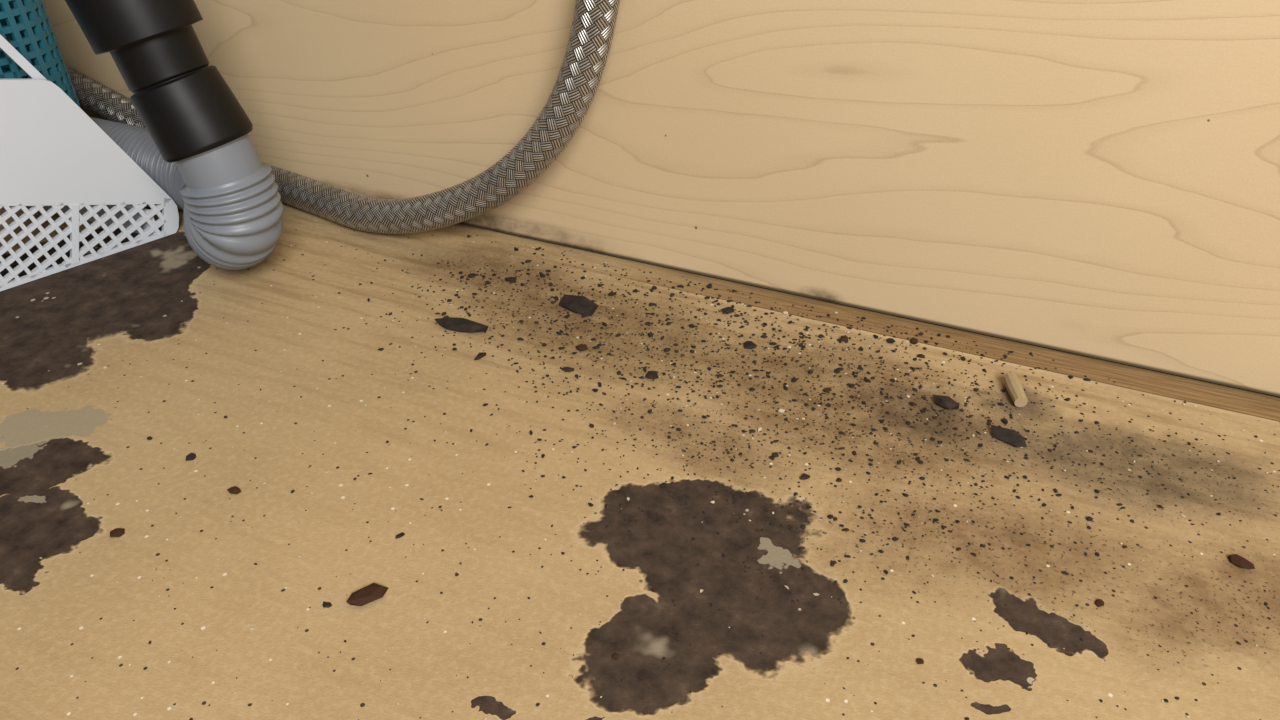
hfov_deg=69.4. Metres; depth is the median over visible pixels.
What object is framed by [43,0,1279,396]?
wall
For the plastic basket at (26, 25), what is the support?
on the plastic basket at (55, 158)
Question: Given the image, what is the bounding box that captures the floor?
[0,202,1279,719]
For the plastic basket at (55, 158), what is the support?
on the floor
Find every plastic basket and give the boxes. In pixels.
[0,0,80,107]
[0,35,178,290]
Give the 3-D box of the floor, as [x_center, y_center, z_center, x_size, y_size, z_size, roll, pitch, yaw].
[-0.470,0.343,-0.160,3.800,0.018,1.630,14,37,19]
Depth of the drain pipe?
0.31 m
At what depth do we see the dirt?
0.29 m
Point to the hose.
(571, 97)
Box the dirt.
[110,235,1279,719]
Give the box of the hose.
[66,0,619,233]
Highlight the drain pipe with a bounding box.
[65,0,282,269]

